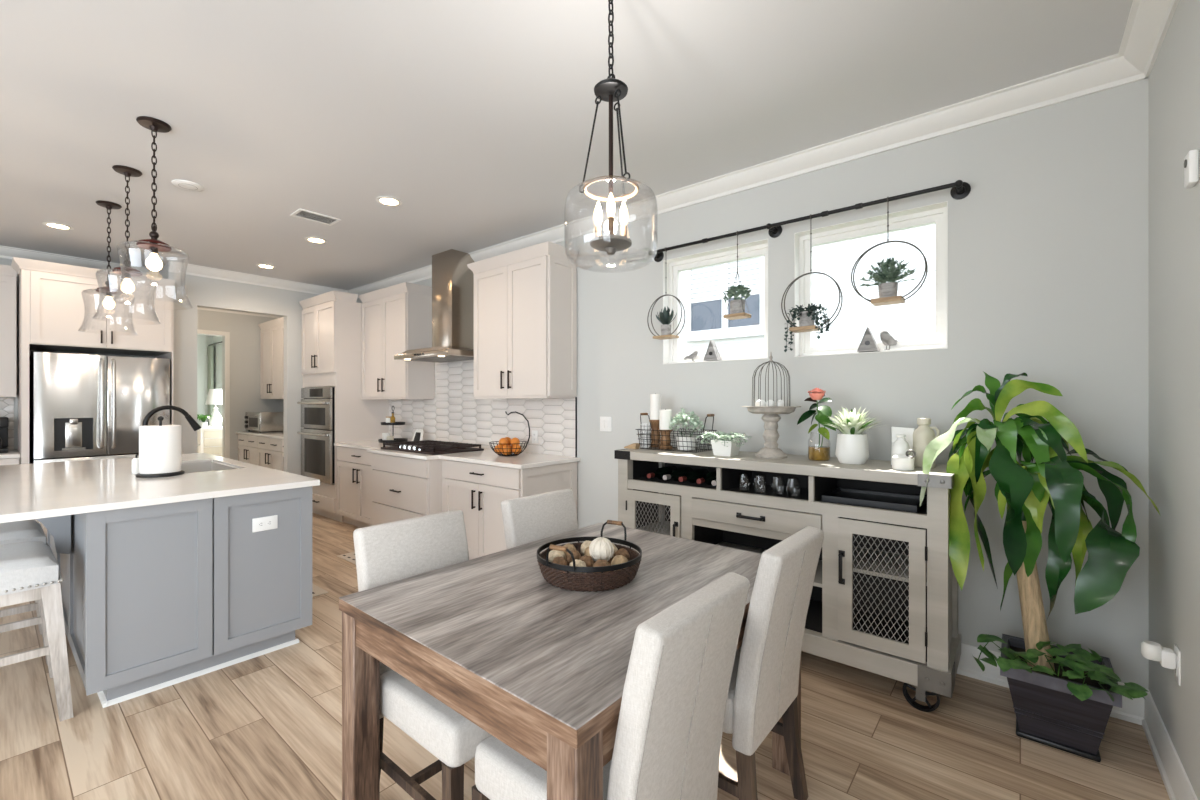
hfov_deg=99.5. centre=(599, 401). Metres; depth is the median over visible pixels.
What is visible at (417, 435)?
picture
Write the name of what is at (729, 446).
potted plant
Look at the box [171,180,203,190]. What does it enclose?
smoke detector
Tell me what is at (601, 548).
pumpkin
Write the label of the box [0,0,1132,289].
ceiling
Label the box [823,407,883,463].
potted plant
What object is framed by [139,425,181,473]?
paper towel roll
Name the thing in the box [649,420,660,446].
candle holder
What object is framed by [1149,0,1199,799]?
wall
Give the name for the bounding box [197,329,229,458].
door frame
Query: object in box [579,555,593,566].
ball
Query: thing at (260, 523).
socket
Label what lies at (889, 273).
hanging planter
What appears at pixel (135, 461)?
soap dispenser
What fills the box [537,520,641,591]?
basket tray
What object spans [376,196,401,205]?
recessed light
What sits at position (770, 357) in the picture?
birdcage
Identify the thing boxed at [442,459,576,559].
base cabinet
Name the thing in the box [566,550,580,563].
ball
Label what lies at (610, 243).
bulbs
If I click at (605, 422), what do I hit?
light switch
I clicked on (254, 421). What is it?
toaster oven
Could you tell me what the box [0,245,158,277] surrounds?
trim
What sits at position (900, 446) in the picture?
bottle
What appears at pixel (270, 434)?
countertop
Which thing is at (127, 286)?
pendant light
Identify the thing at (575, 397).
trim
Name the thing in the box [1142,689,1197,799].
baseboard
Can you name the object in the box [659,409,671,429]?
pillar candle
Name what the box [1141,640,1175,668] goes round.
air freshener
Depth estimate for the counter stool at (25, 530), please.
2.62 m
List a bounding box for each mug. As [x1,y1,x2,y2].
[382,433,389,439]
[892,450,915,470]
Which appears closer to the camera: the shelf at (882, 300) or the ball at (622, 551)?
the ball at (622, 551)
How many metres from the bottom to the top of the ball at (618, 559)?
0.060 m
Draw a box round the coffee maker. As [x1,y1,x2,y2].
[0,417,8,452]
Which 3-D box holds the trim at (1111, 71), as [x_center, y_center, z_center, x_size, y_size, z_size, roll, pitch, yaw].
[-0.529,-1.407,4.409,7.265,0.095,0.100,0,0,40]
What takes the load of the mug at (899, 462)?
on the sideboard
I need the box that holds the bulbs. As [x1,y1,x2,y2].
[590,192,631,254]
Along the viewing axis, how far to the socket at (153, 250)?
2.64 m
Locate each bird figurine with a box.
[684,351,697,360]
[880,331,896,349]
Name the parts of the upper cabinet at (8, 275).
crown molding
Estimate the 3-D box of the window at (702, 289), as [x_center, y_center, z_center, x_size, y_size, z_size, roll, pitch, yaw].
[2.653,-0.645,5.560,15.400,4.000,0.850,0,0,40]
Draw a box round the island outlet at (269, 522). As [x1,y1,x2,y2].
[252,515,277,531]
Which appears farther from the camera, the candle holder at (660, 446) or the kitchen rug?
the kitchen rug
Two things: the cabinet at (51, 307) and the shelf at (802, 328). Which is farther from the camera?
the cabinet at (51, 307)
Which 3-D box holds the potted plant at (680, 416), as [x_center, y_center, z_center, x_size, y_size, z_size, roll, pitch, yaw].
[0.566,0.172,3.274,0.256,0.269,0.219,0,0,40]
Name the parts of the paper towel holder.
rod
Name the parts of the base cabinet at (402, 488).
drawer, drawer, drawer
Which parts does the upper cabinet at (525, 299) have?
door, handle, handle, crown molding, light rail, door, panel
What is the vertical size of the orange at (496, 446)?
0.082 m
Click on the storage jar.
(387, 417)
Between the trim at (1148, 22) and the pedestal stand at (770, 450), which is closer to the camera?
the trim at (1148, 22)
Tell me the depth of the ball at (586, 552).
1.77 m
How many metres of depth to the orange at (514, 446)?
4.27 m
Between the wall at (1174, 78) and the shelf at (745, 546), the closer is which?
the wall at (1174, 78)
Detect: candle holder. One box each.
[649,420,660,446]
[658,429,672,448]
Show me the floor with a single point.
(268, 726)
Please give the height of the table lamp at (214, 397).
0.680 m
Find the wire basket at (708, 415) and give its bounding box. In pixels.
[635,413,716,452]
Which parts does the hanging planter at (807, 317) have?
pot, stem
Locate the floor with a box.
[0,512,1169,799]
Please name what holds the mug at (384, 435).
on the tray stand at (382, 423)
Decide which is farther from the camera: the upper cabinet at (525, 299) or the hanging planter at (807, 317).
the upper cabinet at (525, 299)
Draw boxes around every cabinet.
[0,264,16,396]
[0,458,19,464]
[11,257,174,463]
[238,434,283,470]
[258,317,283,398]
[299,290,388,521]
[337,446,372,527]
[359,282,434,399]
[371,453,441,525]
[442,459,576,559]
[467,241,578,398]
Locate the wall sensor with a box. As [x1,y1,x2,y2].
[1184,149,1198,187]
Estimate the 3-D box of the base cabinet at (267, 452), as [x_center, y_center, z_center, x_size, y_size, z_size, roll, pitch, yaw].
[-4.504,0.921,7.326,2.280,0.868,0.671,0,0,40]
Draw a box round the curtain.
[208,341,221,424]
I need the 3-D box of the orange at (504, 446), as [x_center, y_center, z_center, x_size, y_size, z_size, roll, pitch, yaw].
[-0.787,0.401,4.250,0.082,0.082,0.081,0,0,40]
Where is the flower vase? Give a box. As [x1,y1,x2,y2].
[797,388,835,460]
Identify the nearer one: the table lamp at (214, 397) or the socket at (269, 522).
the socket at (269, 522)
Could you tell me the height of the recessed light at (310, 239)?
0.006 m
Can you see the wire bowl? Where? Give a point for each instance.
(526, 442)
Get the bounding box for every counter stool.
[0,519,48,664]
[0,541,72,721]
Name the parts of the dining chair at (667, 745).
leg, seat, backrest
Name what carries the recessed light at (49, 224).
in the ceiling
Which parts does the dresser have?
drawer, panel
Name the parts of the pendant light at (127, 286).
lamp shade, chain, bulb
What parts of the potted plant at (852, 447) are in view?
pot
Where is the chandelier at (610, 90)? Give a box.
[564,0,657,272]
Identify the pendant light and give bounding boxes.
[80,200,137,334]
[92,165,157,317]
[112,116,191,306]
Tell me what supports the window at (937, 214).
in the wall at (1048, 244)
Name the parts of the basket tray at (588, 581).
handle, handle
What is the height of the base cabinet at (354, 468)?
0.868 m
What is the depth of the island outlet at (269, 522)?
2.69 m
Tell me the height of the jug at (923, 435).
0.236 m
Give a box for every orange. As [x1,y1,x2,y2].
[494,444,501,453]
[499,438,507,446]
[501,445,510,454]
[510,438,519,445]
[512,445,521,453]
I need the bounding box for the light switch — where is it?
[600,417,611,431]
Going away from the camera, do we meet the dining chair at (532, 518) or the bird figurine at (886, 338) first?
the dining chair at (532, 518)
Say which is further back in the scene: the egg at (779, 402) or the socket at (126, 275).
the socket at (126, 275)
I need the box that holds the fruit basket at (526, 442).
[489,411,529,455]
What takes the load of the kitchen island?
on the floor
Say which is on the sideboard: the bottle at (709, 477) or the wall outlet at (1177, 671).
the bottle at (709, 477)
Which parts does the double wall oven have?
handle, handle, oven door, oven door, control panel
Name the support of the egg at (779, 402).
on the pedestal stand at (770, 450)
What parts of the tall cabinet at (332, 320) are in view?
door, drawer, door, crown molding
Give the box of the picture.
[414,432,420,440]
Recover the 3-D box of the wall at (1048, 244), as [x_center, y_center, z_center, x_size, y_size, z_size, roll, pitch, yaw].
[-1.338,-0.050,5.234,9.865,2.810,0.159,0,0,40]
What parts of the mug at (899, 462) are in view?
handle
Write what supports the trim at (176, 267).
attached to the wall at (203, 292)
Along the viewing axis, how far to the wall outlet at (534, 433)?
4.49 m
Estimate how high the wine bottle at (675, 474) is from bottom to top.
0.074 m
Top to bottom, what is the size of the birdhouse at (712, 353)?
0.136 m
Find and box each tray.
[378,438,407,442]
[381,422,404,424]
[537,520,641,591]
[822,488,925,512]
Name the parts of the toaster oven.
door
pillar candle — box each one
[650,393,660,419]
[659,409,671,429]
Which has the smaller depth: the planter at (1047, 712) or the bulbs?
the bulbs
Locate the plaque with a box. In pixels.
[891,427,914,464]
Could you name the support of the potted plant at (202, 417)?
on the dresser
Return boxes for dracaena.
[920,372,1159,761]
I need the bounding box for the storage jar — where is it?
[386,416,390,422]
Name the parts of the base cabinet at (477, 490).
door, handle, handle, drawer, door, panel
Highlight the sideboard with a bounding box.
[614,447,960,711]
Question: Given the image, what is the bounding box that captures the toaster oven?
[245,412,283,432]
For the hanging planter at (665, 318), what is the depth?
3.49 m
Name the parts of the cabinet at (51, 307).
panel, door, crown molding, door, panel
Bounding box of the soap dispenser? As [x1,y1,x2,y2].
[132,454,138,473]
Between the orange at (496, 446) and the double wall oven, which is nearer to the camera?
the orange at (496, 446)
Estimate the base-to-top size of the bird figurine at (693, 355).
0.074 m
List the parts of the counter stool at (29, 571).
nailhead trim, leg, leg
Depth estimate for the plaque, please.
2.50 m
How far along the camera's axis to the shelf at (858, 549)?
2.52 m
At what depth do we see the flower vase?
2.71 m
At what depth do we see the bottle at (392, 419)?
5.60 m
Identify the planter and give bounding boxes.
[647,247,684,339]
[722,231,751,319]
[781,214,842,351]
[851,197,927,305]
[1000,634,1121,754]
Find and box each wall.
[0,258,155,449]
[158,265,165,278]
[166,263,317,474]
[197,309,283,460]
[197,334,211,424]
[212,336,221,425]
[356,78,1148,688]
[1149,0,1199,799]
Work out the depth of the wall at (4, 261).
4.85 m
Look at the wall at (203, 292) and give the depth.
5.72 m
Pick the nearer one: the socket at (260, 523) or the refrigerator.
the socket at (260, 523)
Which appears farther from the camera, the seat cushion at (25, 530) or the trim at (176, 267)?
the trim at (176, 267)
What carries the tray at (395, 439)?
on the tray stand at (382, 423)
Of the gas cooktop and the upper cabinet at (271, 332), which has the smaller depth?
the gas cooktop
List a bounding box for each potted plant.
[197,414,212,426]
[669,408,705,449]
[696,431,750,456]
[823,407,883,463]
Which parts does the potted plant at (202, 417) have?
pot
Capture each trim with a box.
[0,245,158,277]
[169,261,348,294]
[197,307,280,317]
[348,53,1147,297]
[575,397,576,456]
[1118,0,1178,77]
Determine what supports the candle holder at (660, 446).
in the wire basket at (708, 415)
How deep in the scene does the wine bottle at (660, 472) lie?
3.28 m
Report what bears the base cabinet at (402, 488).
on the floor
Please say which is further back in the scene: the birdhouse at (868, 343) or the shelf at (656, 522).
the shelf at (656, 522)
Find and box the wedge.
[624,443,639,448]
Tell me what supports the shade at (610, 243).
on the chandelier at (610, 90)
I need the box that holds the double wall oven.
[297,387,334,483]
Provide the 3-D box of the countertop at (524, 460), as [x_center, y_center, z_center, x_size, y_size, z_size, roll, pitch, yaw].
[-1.597,0.470,4.861,3.098,0.031,0.764,0,0,40]
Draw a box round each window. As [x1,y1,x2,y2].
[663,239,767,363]
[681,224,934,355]
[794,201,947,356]
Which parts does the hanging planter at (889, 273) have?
pot, cord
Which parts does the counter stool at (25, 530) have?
leg, leg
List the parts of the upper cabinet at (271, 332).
door, crown molding, door, door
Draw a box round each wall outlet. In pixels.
[532,430,537,443]
[1174,644,1180,685]
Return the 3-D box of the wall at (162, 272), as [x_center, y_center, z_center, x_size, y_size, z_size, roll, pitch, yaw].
[-4.723,-0.050,5.562,0.430,2.810,0.120,0,0,40]
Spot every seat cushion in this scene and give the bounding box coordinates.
[0,519,45,544]
[0,541,58,595]
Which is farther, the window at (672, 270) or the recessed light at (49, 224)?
the recessed light at (49, 224)
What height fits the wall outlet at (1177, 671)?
0.116 m
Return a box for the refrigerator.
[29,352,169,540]
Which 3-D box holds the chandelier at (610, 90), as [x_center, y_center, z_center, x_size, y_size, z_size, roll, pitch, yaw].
[0.036,-0.955,1.683,0.308,1.000,0.308,0,0,40]
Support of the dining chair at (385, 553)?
on the floor
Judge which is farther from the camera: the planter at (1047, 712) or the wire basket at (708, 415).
the wire basket at (708, 415)
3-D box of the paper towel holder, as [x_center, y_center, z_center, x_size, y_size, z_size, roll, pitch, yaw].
[-2.640,0.262,3.052,0.224,0.354,0.224,0,0,40]
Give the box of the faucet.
[142,405,201,430]
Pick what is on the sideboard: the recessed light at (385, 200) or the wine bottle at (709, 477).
the wine bottle at (709, 477)
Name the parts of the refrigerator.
door, freezer drawer, handle, handle, door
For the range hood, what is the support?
attached to the wall at (1048, 244)
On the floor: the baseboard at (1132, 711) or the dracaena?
the dracaena
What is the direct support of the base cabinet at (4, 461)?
on the floor
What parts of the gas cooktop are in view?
plate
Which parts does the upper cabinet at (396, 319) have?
door, handle, handle, door, crown molding, light rail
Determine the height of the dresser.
0.910 m
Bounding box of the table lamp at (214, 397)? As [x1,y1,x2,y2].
[205,389,221,426]
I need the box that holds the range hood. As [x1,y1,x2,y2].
[394,249,473,362]
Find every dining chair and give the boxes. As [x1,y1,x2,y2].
[353,510,490,799]
[472,572,749,799]
[501,489,578,548]
[718,526,823,799]
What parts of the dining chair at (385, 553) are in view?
leg, backrest, seat, leg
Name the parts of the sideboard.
post, door, post, handle, cubby panel, rail, handle, drawer, rail, panel, cubby panel, handle, rail, door, post, panel, post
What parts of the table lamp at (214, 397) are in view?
lamp shade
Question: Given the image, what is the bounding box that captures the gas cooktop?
[381,440,483,454]
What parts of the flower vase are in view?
stem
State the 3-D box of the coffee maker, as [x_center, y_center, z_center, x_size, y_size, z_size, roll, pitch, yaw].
[-5.459,0.295,4.555,0.260,0.320,0.200,0,0,40]
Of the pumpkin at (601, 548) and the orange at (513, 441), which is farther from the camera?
the orange at (513, 441)
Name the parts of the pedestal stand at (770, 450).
dish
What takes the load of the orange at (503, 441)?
on the orange at (504, 446)
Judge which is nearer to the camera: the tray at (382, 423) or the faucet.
the faucet
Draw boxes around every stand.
[378,406,407,442]
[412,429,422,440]
[742,406,800,458]
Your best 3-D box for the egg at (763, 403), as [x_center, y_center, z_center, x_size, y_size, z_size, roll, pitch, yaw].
[0.915,0.013,2.871,0.046,0.053,0.046,0,0,40]
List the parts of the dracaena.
ivy stem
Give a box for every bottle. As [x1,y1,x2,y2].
[390,412,394,422]
[647,465,676,478]
[663,467,692,480]
[679,468,708,482]
[697,471,715,484]
[704,471,715,484]
[892,434,909,456]
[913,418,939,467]
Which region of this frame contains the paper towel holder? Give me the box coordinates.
[135,416,184,477]
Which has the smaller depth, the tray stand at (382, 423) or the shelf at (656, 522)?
the shelf at (656, 522)
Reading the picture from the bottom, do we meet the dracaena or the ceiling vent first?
the dracaena
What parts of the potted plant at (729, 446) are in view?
stem, pot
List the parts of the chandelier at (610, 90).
stem, chain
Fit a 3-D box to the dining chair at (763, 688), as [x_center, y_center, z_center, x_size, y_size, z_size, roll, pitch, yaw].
[0.408,0.889,1.739,0.577,0.932,0.410,0,0,40]
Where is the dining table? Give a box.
[339,522,800,799]
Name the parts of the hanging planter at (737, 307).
support cord, cord, pot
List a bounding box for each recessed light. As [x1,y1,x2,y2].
[42,222,73,229]
[256,264,275,268]
[305,237,326,242]
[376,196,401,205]
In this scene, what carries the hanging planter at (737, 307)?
hanging from the rod
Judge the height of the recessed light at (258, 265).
0.006 m
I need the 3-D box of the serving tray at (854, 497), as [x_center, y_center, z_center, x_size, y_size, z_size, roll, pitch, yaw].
[1.369,0.486,2.541,0.410,0.034,0.300,0,0,40]
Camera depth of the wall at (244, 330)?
7.87 m
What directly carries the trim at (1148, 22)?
attached to the wall at (1174, 78)
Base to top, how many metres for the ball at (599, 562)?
0.061 m
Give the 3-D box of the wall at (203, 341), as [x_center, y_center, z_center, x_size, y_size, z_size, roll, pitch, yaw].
[-8.770,-0.050,8.813,0.150,2.810,3.600,0,0,40]
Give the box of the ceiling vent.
[290,208,340,225]
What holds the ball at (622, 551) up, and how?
in the basket tray at (588, 581)
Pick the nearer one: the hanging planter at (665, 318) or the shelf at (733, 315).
the shelf at (733, 315)
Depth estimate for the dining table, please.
1.40 m
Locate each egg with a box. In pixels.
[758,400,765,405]
[766,400,774,405]
[776,400,783,405]
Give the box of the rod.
[648,180,970,261]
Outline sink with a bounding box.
[182,461,239,472]
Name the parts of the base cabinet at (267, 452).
drawer, door, drawer, door, drawer, door, door, drawer, drawer, door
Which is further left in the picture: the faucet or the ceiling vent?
the faucet
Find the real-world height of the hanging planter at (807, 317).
0.782 m
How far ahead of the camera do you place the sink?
3.80 m
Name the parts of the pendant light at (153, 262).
lamp shade, chain, bulb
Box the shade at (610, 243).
[564,176,657,272]
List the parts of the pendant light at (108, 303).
bulb, lamp shade, chain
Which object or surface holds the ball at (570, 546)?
in the basket tray at (588, 581)
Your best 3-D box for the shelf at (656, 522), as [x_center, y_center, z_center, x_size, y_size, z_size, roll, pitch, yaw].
[0.480,0.844,3.298,0.445,0.018,0.395,0,0,40]
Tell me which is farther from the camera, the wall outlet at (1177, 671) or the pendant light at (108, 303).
the pendant light at (108, 303)
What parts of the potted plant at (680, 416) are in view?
stem, pot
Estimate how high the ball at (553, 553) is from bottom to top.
0.061 m
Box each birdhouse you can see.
[703,340,721,360]
[857,327,879,351]
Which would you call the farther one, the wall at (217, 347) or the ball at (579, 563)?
the wall at (217, 347)
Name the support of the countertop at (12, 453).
on the base cabinet at (4, 461)
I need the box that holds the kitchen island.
[36,486,311,707]
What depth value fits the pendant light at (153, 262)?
2.64 m
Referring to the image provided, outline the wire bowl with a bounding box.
[489,441,527,455]
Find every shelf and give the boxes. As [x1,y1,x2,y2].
[637,521,669,535]
[653,334,678,339]
[716,542,821,587]
[723,312,750,319]
[789,325,820,332]
[853,547,926,585]
[871,295,904,305]
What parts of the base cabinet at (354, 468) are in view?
door, drawer, handle, handle, door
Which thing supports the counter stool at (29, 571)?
on the floor
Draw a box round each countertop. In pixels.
[0,450,19,458]
[0,453,319,522]
[236,431,283,439]
[334,440,579,468]
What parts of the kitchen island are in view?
panel, panel, panel, panel, shoe molding, panel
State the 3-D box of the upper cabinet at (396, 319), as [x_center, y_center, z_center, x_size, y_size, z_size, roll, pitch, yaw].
[-2.269,-0.630,5.672,1.028,1.200,0.371,0,0,40]
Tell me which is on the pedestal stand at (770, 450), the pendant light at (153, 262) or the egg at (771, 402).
the egg at (771, 402)
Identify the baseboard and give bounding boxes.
[957,643,1146,724]
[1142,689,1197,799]
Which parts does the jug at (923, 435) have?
handle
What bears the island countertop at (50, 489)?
on the kitchen island
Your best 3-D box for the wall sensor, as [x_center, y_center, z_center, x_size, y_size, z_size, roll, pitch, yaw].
[1.809,-0.713,1.557,0.026,0.100,0.060,0,0,40]
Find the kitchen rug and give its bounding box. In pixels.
[337,552,355,564]
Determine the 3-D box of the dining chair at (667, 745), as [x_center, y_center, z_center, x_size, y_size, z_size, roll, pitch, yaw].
[0.019,0.889,1.269,0.577,0.932,0.410,0,0,40]
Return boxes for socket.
[124,273,130,278]
[150,247,157,253]
[258,521,263,527]
[267,520,272,525]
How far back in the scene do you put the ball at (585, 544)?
1.83 m
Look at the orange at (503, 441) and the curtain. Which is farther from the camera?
the curtain
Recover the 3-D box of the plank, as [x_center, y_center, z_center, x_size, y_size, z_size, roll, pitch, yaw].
[-2.410,1.350,3.778,0.970,0.008,0.350,0,0,40]
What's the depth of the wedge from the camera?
3.38 m
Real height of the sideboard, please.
1.044 m
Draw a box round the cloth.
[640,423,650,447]
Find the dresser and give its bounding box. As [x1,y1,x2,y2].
[197,425,221,456]
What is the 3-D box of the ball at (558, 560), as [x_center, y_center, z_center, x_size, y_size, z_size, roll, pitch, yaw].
[-0.134,0.537,1.677,0.052,0.054,0.052,0,0,-16]
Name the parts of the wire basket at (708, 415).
wire frame, handle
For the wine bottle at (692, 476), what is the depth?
3.13 m
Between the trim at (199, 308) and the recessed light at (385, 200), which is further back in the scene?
the trim at (199, 308)
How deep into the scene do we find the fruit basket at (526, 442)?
4.28 m
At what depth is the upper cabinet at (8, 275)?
4.59 m
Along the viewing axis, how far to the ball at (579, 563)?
1.61 m
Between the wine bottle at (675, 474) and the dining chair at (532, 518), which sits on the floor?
the dining chair at (532, 518)
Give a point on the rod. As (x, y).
(960, 189)
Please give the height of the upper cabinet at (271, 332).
1.185 m
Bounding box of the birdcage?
[752,353,789,405]
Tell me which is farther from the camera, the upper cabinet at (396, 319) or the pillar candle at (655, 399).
the upper cabinet at (396, 319)
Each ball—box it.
[548,550,565,561]
[552,556,566,570]
[564,543,575,556]
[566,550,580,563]
[569,559,585,572]
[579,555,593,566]
[581,541,591,555]
[584,547,594,562]
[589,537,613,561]
[592,559,610,572]
[611,555,627,570]
[614,548,629,560]

